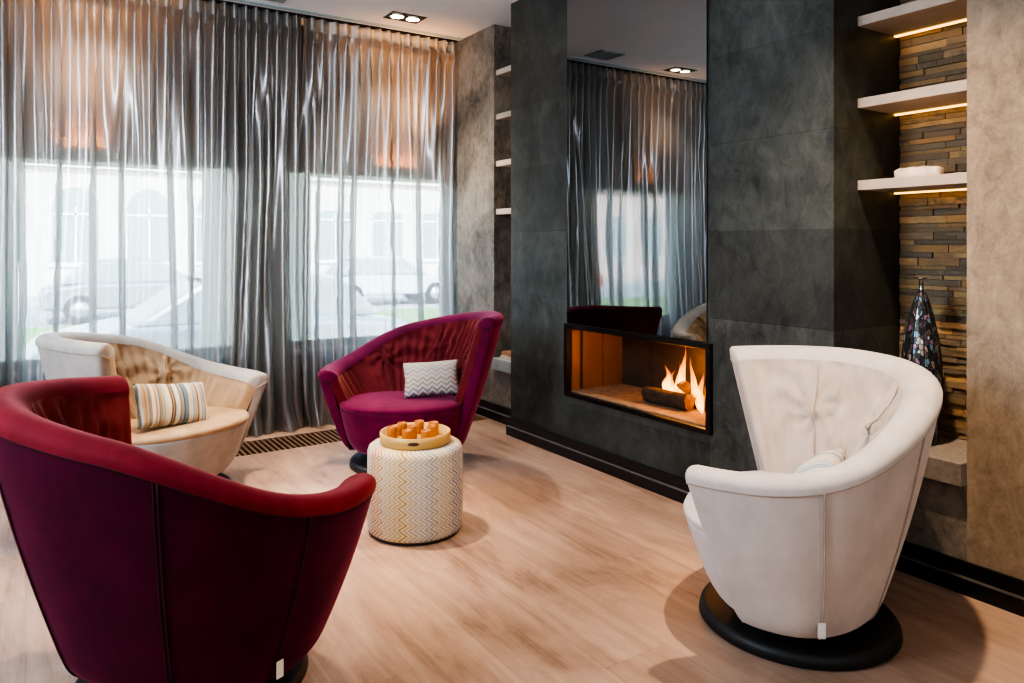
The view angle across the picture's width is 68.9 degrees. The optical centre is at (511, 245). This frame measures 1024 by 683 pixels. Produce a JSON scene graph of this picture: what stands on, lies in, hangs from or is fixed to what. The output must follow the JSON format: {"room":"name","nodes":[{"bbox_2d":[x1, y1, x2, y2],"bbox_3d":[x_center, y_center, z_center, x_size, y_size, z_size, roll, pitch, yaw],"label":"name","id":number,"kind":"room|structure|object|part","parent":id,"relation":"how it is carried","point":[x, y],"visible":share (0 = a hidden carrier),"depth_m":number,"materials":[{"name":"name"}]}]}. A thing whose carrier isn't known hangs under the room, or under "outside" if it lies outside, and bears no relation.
{"room":"hotel lobby","nodes":[
{"label":"hotel lobby","id":0,"kind":"room"},
{"bbox_2d":[301,25,303,368],"bbox_3d":[-2.642,-0.178,4.820,5.445,2.856,0.200,0,0,-33],"label":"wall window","id":1,"kind":"structure","parent":0,"point":[301,25],"depth_m":5.43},
{"bbox_2d":[204,0,517,40],"bbox_3d":[-0.355,-1.681,1.458,6.000,0.150,8.430,0,0,-33],"label":"ceiling","id":2,"kind":"structure","parent":0,"point":[456,18],"depth_m":5.09,"materials":[{"name":"white paint"}]},
{"bbox_2d":[267,0,285,2],"bbox_3d":[-1.548,-1.602,4.750,0.250,0.008,0.237,0,0,-33],"label":"ceiling vent","id":3,"kind":"object","parent":2,"relation":"in","point":[278,1],"visible":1,"depth_m":4.88,"materials":[{"name":"grey metal"}]},
{"bbox_2d":[203,0,457,42],"bbox_3d":[-2.546,-1.601,4.482,5.035,0.011,0.050,0,0,-33],"label":"track","id":4,"kind":"object","parent":2,"relation":"attached to","point":[229,3],"visible":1,"depth_m":5.28,"materials":[{"name":"metal"}]},
{"bbox_2d":[0,0,304,437],"bbox_3d":[-2.932,-0.174,4.179,3.598,2.840,0.348,0,0,-33],"label":"curtain","id":5,"kind":"object","parent":4,"relation":"hanging from","point":[149,149],"visible":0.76,"depth_m":4.66,"materials":[{"name":"grey fabric"}]},
{"bbox_2d":[298,15,457,427],"bbox_3d":[-0.936,-0.174,5.500,1.270,2.840,0.281,0,0,-33],"label":"curtain","id":6,"kind":"object","parent":4,"relation":"hanging from","point":[377,116],"visible":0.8,"depth_m":5.44,"materials":[{"name":"grey fabric"}]},
{"bbox_2d":[230,0,463,39],"bbox_3d":[-2.497,-1.605,4.413,5.043,0.006,0.050,0,0,-33],"label":"trim","id":7,"kind":"structure","parent":2,"relation":"attached to","point":[242,1],"depth_m":5.26,"materials":[{"name":"white paint"}]},
{"bbox_2d":[383,11,426,23],"bbox_3d":[-0.752,-1.601,5.241,0.260,0.010,0.170,0,0,-33],"label":"recessed light","id":8,"kind":"object","parent":2,"relation":"in","point":[393,15],"visible":1,"depth_m":5.22,"materials":[{"name":"black paint"}]},
{"bbox_3d":[-0.802,-1.600,5.208,0.086,0.004,0.086,0,0,-33],"label":"bulb","id":9,"kind":"part","parent":8,"relation":"part of","materials":[{"name":"white glass"}]},
{"bbox_3d":[-0.702,-1.600,5.274,0.086,0.004,0.086,0,0,-33],"label":"bulb","id":10,"kind":"part","parent":8,"relation":"part of","materials":[{"name":"white glass"}]},
{"bbox_2d":[452,24,510,402],"bbox_3d":[-0.070,-0.178,5.911,0.655,2.856,0.782,0,0,-33],"label":"wall pier","id":11,"kind":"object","parent":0,"point":[481,238],"visible":0.36,"depth_m":5.54,"materials":[{"name":"grey paint"}]},
{"bbox_2d":[476,399,510,424],"bbox_3d":[-0.235,1.194,5.537,0.031,0.112,1.230,0,0,-33],"label":"baseboard","id":12,"kind":"object","parent":11,"relation":"attached to","point":[488,409],"visible":0.29,"depth_m":5.37,"materials":[{"name":"black paint"}]},
{"bbox_2d":[494,370,510,408],"bbox_3d":[0.266,-0.178,5.396,0.655,2.856,0.447,0,0,-33],"label":"wall","id":13,"kind":"structure","parent":0,"point":[502,380],"depth_m":5.31,"materials":[{"name":"grey paint"}]},
{"bbox_2d":[0,413,1023,682],"bbox_3d":[-0.355,1.300,1.458,6.000,0.100,8.430,0,0,-33],"label":"floor","id":14,"kind":"structure","parent":0,"point":[557,568],"depth_m":2.61,"materials":[{"name":"brown wood"}]},
{"bbox_2d":[35,332,268,479],"bbox_3d":[-1.784,0.823,3.714,0.792,0.854,1.104,0,0,31],"label":"swivel armchair","id":15,"kind":"object","parent":14,"relation":"on","point":[233,395],"visible":0.56,"depth_m":3.73,"materials":[{"name":"beige fabric"}]},
{"bbox_2d":[133,382,207,428],"bbox_3d":[-1.634,0.763,3.590,0.145,0.242,0.388,0,0,36],"label":"cushion","id":16,"kind":"object","parent":15,"relation":"on","point":[158,405],"visible":0.99,"depth_m":3.53,"materials":[{"name":"multicoloured fabric"}]},
{"bbox_3d":[-1.695,0.877,3.712,0.619,0.046,0.770,0,0,31],"label":"seat","id":17,"kind":"part","parent":15,"relation":"part of","materials":[{"name":"beige fabric"}]},
{"bbox_2d":[0,376,376,682],"bbox_3d":[-0.960,0.824,2.123,1.110,0.852,0.810,0,0,10],"label":"swivel armchair","id":18,"kind":"object","parent":14,"relation":"on","point":[141,565],"visible":1,"depth_m":1.83,"materials":[{"name":"red fabric"}]},
{"bbox_2d":[236,416,485,456],"bbox_3d":[-2.099,1.268,4.314,4.400,0.033,0.320,0,0,-33],"label":"floor vent","id":19,"kind":"object","parent":14,"relation":"in","point":[324,437],"visible":0.19,"depth_m":4.77,"materials":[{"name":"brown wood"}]},
{"bbox_2d":[318,311,503,472],"bbox_3d":[-0.566,0.814,4.328,1.041,0.872,0.772,0,0,-1],"label":"swivel armchair","id":20,"kind":"object","parent":14,"relation":"on","point":[363,389],"visible":0.84,"depth_m":4.19,"materials":[{"name":"fabric"}]},
{"bbox_3d":[-0.613,0.877,4.252,0.731,0.046,0.619,0,0,-1],"label":"seat","id":21,"kind":"part","parent":20,"relation":"part of","materials":[{"name":"fabric"}]},
{"bbox_2d":[403,359,458,397],"bbox_3d":[-0.457,0.753,4.239,0.326,0.195,0.138,0,0,-6],"label":"cushion","id":22,"kind":"object","parent":20,"relation":"on","point":[439,377],"visible":0.99,"depth_m":4.20,"materials":[{"name":"white fabric"}]},
{"bbox_2d":[367,436,462,545],"bbox_3d":[-0.427,1.057,3.298,0.420,0.386,0.420,0,0,-33],"label":"pouf","id":23,"kind":"object","parent":14,"relation":"on","point":[417,498],"visible":0.82,"depth_m":3.12,"materials":[{"name":"beige fabric"}]},
{"bbox_2d":[380,422,450,450],"bbox_3d":[-0.427,0.839,3.298,0.310,0.048,0.310,0,0,-33],"label":"tray","id":24,"kind":"object","parent":23,"relation":"on","point":[443,437],"visible":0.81,"depth_m":3.18,"materials":[{"name":"brown wood"}]},
{"bbox_2d":[387,425,397,437],"bbox_3d":[-0.528,0.826,3.297,0.045,0.056,0.045,0,0,-33],"label":"candle holder","id":25,"kind":"object","parent":24,"relation":"on","point":[392,430],"visible":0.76,"depth_m":3.28,"materials":[{"name":"orange glass"}]},
{"bbox_2d":[397,422,406,435],"bbox_3d":[-0.496,0.826,3.366,0.045,0.056,0.045,0,0,-18],"label":"candle","id":26,"kind":"object","parent":24,"relation":"on","point":[401,425],"visible":0.78,"depth_m":3.35,"materials":[{"name":"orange wax"}]},
{"bbox_2d":[402,429,411,438],"bbox_3d":[-0.455,0.826,3.232,0.045,0.056,0.045,0,0,-30],"label":"candle","id":27,"kind":"object","parent":24,"relation":"on","point":[406,433],"visible":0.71,"depth_m":3.21,"materials":[{"name":"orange wax"}]},
{"bbox_2d":[407,424,416,438],"bbox_3d":[-0.445,0.826,3.316,0.045,0.056,0.045,0,0,44],"label":"candle","id":28,"kind":"object","parent":24,"relation":"on","point":[413,427],"visible":0.78,"depth_m":3.30,"materials":[{"name":"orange wax"}]},
{"bbox_2d":[414,420,423,433],"bbox_3d":[-0.423,0.826,3.402,0.045,0.056,0.045,0,0,-2],"label":"candle","id":29,"kind":"object","parent":24,"relation":"on","point":[420,423],"visible":0.77,"depth_m":3.38,"materials":[{"name":"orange wax"}]},
{"bbox_2d":[421,429,430,438],"bbox_3d":[-0.372,0.826,3.232,0.045,0.056,0.045,0,0,-14],"label":"candle","id":30,"kind":"object","parent":24,"relation":"on","point":[425,433],"visible":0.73,"depth_m":3.21,"materials":[{"name":"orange wax"}]},
{"bbox_2d":[427,425,436,437],"bbox_3d":[-0.356,0.826,3.308,0.045,0.056,0.045,0,0,29],"label":"candle","id":31,"kind":"object","parent":24,"relation":"on","point":[433,428],"visible":0.7,"depth_m":3.29,"materials":[{"name":"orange wax"}]},
{"bbox_2d":[429,421,437,434],"bbox_3d":[-0.355,0.826,3.380,0.045,0.056,0.045,0,0,13],"label":"candle","id":32,"kind":"object","parent":24,"relation":"on","point":[430,422],"visible":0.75,"depth_m":3.37,"materials":[{"name":"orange wax"}]},
{"bbox_2d":[683,345,942,670],"bbox_3d":[0.993,0.824,2.523,0.801,0.852,1.096,0,0,34],"label":"swivel armchair","id":33,"kind":"object","parent":14,"relation":"on","point":[799,567],"visible":1,"depth_m":2.19,"materials":[{"name":"beige fabric"}]},
{"bbox_3d":[0.916,0.877,2.526,0.619,0.046,0.770,0,0,34],"label":"seat","id":34,"kind":"part","parent":33,"relation":"part of","materials":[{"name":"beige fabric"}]},
{"bbox_2d":[793,448,844,473],"bbox_3d":[1.051,0.805,2.597,0.168,0.165,0.309,0,0,35],"label":"cushion","id":35,"kind":"object","parent":33,"relation":"on","point":[829,458],"visible":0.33,"depth_m":2.58,"materials":[{"name":"white fabric"}]},
{"bbox_2d":[511,0,900,478],"bbox_3d":[0.973,-0.178,4.181,0.800,2.856,2.360,0,0,-33],"label":"wall","id":36,"kind":"structure","parent":0,"point":[800,255],"depth_m":3.31,"materials":[{"name":"stone"}]},
{"bbox_2d":[491,357,510,373],"bbox_3d":[0.118,0.848,5.300,0.352,0.081,0.445,0,0,-33],"label":"shelf","id":37,"kind":"object","parent":36,"relation":"attached to","point":[498,364],"visible":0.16,"depth_m":5.27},
{"bbox_2d":[500,355,510,360],"bbox_3d":[0.049,0.793,5.286,0.160,0.027,0.220,0,0,-39],"label":"book","id":38,"kind":"object","parent":37,"relation":"on","point":[503,357],"visible":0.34,"depth_m":5.28,"materials":[{"name":"paper"}]},
{"bbox_2d":[502,350,510,356],"bbox_3d":[0.049,0.765,5.286,0.160,0.027,0.220,0,0,-29],"label":"book","id":39,"kind":"object","parent":38,"relation":"on","point":[508,352],"visible":0.32,"depth_m":5.29,"materials":[{"name":"paper"}]},
{"bbox_2d":[496,65,510,77],"bbox_3d":[0.124,-1.250,5.303,0.283,0.046,0.445,0,0,-33],"label":"wall shelf","id":40,"kind":"object","parent":36,"relation":"attached to","point":[506,71],"visible":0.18,"depth_m":5.35,"materials":[{"name":"white wood"}]},
{"bbox_2d":[496,110,510,120],"bbox_3d":[0.124,-0.931,5.303,0.283,0.046,0.445,0,0,-33],"label":"wall shelf","id":41,"kind":"object","parent":36,"relation":"attached to","point":[505,116],"visible":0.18,"depth_m":5.35,"materials":[{"name":"white wood"}]},
{"bbox_2d":[496,159,510,167],"bbox_3d":[0.124,-0.592,5.303,0.283,0.046,0.445,0,0,-33],"label":"wall shelf","id":42,"kind":"object","parent":36,"relation":"attached to","point":[502,163],"visible":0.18,"depth_m":5.34,"materials":[{"name":"white wood"}]},
{"bbox_2d":[496,208,510,214],"bbox_3d":[0.124,-0.244,5.303,0.283,0.046,0.445,0,0,-33],"label":"wall shelf","id":43,"kind":"object","parent":36,"relation":"attached to","point":[506,211],"visible":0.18,"depth_m":5.34,"materials":[{"name":"white wood"}]},
{"bbox_2d":[506,417,689,503],"bbox_3d":[0.627,1.194,3.951,0.031,0.112,2.392,0,0,-33],"label":"baseboard","id":44,"kind":"structure","parent":36,"relation":"attached to","point":[668,485],"depth_m":4.12,"materials":[{"name":"black paint"}]},
{"bbox_2d":[567,0,707,341],"bbox_3d":[0.626,-0.575,3.969,0.011,2.058,1.080,0,0,-33],"label":"wall mirror","id":45,"kind":"object","parent":36,"relation":"attached to","point":[637,70],"visible":1,"depth_m":3.90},
{"bbox_2d":[564,323,712,435],"bbox_3d":[0.799,0.672,4.077,0.440,0.429,1.129,0,0,-33],"label":"fireplace","id":46,"kind":"object","parent":36,"relation":"in","point":[610,368],"visible":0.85,"depth_m":4.36,"materials":[{"name":"metal"}]},
{"bbox_3d":[0.380,0.681,4.435,0.056,0.363,0.007,0,0,-33],"label":"plate","id":47,"kind":"part","parent":46,"relation":"part of","materials":[{"name":"gold metal"}]},
{"bbox_3d":[0.517,0.672,4.534,0.398,0.397,0.008,0,0,-33],"label":"panel","id":48,"kind":"part","parent":46,"relation":"part of","materials":[{"name":"metal"}]},
{"bbox_3d":[0.487,0.681,4.505,0.150,0.363,0.007,0,0,-33],"label":"plate","id":49,"kind":"part","parent":46,"relation":"part of","materials":[{"name":"gold metal"}]},
{"bbox_3d":[0.619,0.681,4.591,0.156,0.363,0.007,0,0,-33],"label":"plate","id":50,"kind":"part","parent":46,"relation":"part of","materials":[{"name":"gold metal"}]},
{"bbox_3d":[0.975,0.672,4.204,0.008,0.397,1.100,0,0,-33],"label":"panel","id":51,"kind":"part","parent":46,"relation":"part of","materials":[{"name":"metal"}]},
{"bbox_2d":[641,386,695,410],"bbox_3d":[0.831,0.811,3.982,0.092,0.093,0.301,0,0,-37],"label":"log","id":52,"kind":"object","parent":46,"relation":"on","point":[659,396],"visible":1,"depth_m":3.93,"materials":[{"name":"brown wood"}]},
{"bbox_2d":[666,387,704,409],"bbox_3d":[0.960,0.820,3.970,0.079,0.079,0.360,0,0,-32],"label":"log","id":53,"kind":"object","parent":46,"relation":"on","point":[700,398],"visible":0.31,"depth_m":3.90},
{"bbox_2d":[675,379,690,392],"bbox_3d":[0.908,0.743,3.974,0.061,0.070,0.182,0,0,5],"label":"log","id":54,"kind":"object","parent":53,"relation":"on","point":[683,385],"visible":0.99,"depth_m":3.89,"materials":[{"name":"brown wood"}]},
{"bbox_2d":[901,39,966,560],"bbox_3d":[1.797,-0.178,3.052,0.655,2.856,0.433,0,0,-33],"label":"wall","id":55,"kind":"structure","parent":0,"point":[938,523],"depth_m":2.78,"materials":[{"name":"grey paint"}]},
{"bbox_2d":[858,0,966,37],"bbox_3d":[1.654,-0.917,2.959,0.283,0.046,0.431,0,0,-33],"label":"wall shelf","id":56,"kind":"object","parent":55,"relation":"attached to","point":[917,16],"visible":0.71,"depth_m":2.96,"materials":[{"name":"white wood"}]},
{"bbox_2d":[858,79,966,115],"bbox_3d":[1.654,-0.582,2.959,0.283,0.046,0.431,0,0,-33],"label":"wall shelf","id":57,"kind":"object","parent":55,"relation":"attached to","point":[951,94],"visible":0.74,"depth_m":2.94,"materials":[{"name":"white wood"}]},
{"bbox_2d":[858,172,966,193],"bbox_3d":[1.654,-0.245,2.959,0.283,0.046,0.431,0,0,-33],"label":"wall shelf","id":58,"kind":"object","parent":55,"relation":"attached to","point":[950,181],"visible":0.74,"depth_m":2.91,"materials":[{"name":"white wood"}]},
{"bbox_2d":[894,166,943,177],"bbox_3d":[1.618,-0.291,2.967,0.071,0.050,0.170,0,0,-41],"label":"block","id":59,"kind":"object","parent":58,"relation":"on","point":[923,170],"visible":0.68,"depth_m":2.94,"materials":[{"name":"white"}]},
{"bbox_2d":[899,0,966,439],"bbox_3d":[1.798,-0.413,3.053,0.016,2.384,0.427,0,0,-33],"label":"stone","id":60,"kind":"object","parent":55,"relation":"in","point":[914,61],"visible":0.42,"depth_m":3.08,"materials":[{"name":"stone"}]},
{"bbox_2d":[923,435,966,486],"bbox_3d":[1.643,0.823,2.951,0.366,0.082,0.431,0,0,-33],"label":"ledge","id":61,"kind":"object","parent":55,"relation":"attached to","point":[947,459],"visible":0.26,"depth_m":2.75,"materials":[{"name":"grey stone"}]},
{"bbox_2d":[901,277,942,445],"bbox_3d":[1.628,0.454,2.967,0.150,0.657,0.145,0,0,-33],"label":"vase","id":62,"kind":"object","parent":61,"relation":"on","point":[921,343],"visible":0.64,"depth_m":2.92,"materials":[{"name":"black glass"}]},
{"bbox_2d":[967,0,1023,579],"bbox_3d":[2.996,-0.178,1.214,0.655,2.856,3.957,0,0,-33],"label":"wall","id":63,"kind":"structure","parent":0,"point":[995,28],"depth_m":2.62,"materials":[{"name":"beige paint"}]},
{"bbox_2d":[895,541,1023,616],"bbox_3d":[2.591,1.194,1.208,0.031,0.112,4.390,0,0,-33],"label":"baseboard","id":64,"kind":"structure","parent":63,"relation":"attached to","point":[991,587],"depth_m":2.68,"materials":[{"name":"black paint"}]}
]}

